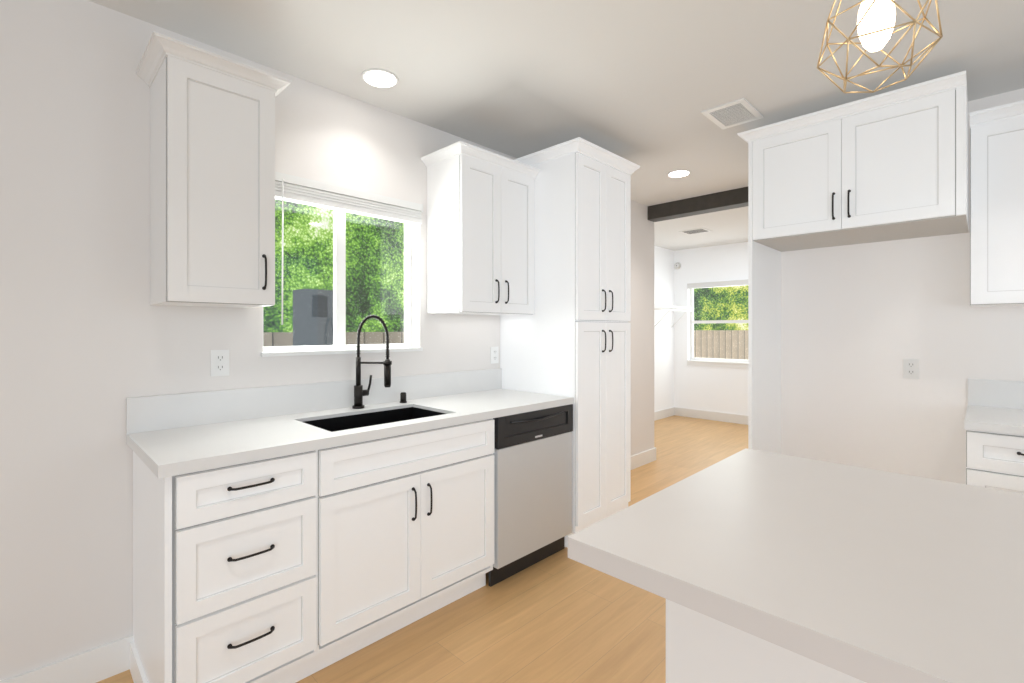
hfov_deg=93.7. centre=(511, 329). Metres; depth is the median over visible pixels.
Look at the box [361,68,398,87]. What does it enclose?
recessed light
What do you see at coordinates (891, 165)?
upper cabinet
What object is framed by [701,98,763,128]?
ceiling vent
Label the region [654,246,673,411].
wall
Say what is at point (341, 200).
sink window
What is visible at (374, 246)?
backdrop
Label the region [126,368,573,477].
countertop
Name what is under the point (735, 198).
header beam
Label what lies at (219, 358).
outlet
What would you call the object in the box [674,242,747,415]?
wall
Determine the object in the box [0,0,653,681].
wall
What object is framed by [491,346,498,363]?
outlet
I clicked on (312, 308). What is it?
shed
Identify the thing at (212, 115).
upper cabinet
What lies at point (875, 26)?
pendant light
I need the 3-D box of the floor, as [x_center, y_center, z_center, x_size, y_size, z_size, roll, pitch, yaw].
[1.140,1.365,1.396,6.780,0.100,10.790,0,0,45]
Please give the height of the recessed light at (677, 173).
0.007 m
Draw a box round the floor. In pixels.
[96,415,747,682]
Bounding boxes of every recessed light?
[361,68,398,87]
[667,170,690,176]
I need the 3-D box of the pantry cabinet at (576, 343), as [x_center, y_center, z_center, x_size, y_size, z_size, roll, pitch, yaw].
[0.381,0.099,3.271,0.704,2.432,0.692,0,0,45]
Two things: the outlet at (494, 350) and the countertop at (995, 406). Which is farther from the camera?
the outlet at (494, 350)
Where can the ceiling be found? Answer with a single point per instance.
(634, 80)
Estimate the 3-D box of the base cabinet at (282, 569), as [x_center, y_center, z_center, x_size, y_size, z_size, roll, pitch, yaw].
[-0.777,0.877,2.134,0.646,0.875,1.380,0,0,45]
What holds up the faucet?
on the countertop at (182, 433)
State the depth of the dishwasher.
2.60 m
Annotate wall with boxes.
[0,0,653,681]
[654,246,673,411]
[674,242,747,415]
[781,88,1023,483]
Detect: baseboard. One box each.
[0,447,655,682]
[654,407,747,424]
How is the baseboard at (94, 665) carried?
attached to the wall at (81, 334)
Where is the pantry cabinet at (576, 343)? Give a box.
[500,137,639,547]
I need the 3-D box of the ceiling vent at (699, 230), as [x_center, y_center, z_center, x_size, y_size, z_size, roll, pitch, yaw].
[2.268,-1.221,5.939,0.300,0.008,0.250,0,0,45]
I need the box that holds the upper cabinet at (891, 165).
[737,71,968,453]
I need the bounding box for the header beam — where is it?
[648,187,747,221]
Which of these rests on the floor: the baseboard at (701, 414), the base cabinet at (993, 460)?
the base cabinet at (993, 460)
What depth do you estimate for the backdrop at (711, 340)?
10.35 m
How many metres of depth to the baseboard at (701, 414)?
7.04 m
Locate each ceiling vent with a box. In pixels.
[679,228,710,234]
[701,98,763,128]
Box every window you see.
[261,172,422,356]
[687,279,747,368]
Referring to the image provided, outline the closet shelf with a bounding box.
[654,304,692,327]
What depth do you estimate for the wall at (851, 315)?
2.81 m
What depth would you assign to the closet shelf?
6.86 m
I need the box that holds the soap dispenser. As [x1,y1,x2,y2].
[400,392,406,402]
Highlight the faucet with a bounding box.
[352,314,391,408]
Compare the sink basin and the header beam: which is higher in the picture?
the header beam
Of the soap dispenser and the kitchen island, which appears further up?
the soap dispenser
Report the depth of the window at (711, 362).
7.03 m
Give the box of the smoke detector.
[674,262,680,269]
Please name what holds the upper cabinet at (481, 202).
attached to the wall at (81, 334)
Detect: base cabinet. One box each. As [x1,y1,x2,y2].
[130,418,493,682]
[966,430,1023,493]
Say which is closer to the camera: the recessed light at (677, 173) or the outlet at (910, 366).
the outlet at (910, 366)
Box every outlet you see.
[211,350,228,375]
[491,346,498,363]
[903,358,918,378]
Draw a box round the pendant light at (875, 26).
[817,0,942,92]
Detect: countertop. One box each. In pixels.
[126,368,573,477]
[964,379,1023,435]
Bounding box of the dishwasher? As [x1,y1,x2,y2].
[489,404,572,586]
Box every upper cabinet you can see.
[136,31,291,307]
[421,141,539,314]
[737,71,968,453]
[970,100,1023,306]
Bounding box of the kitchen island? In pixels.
[568,448,1023,682]
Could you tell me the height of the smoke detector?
0.112 m
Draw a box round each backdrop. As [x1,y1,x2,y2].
[263,199,403,346]
[694,285,747,359]
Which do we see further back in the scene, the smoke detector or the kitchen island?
the smoke detector
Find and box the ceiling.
[88,0,1023,250]
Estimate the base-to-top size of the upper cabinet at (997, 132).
0.921 m
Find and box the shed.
[293,289,332,345]

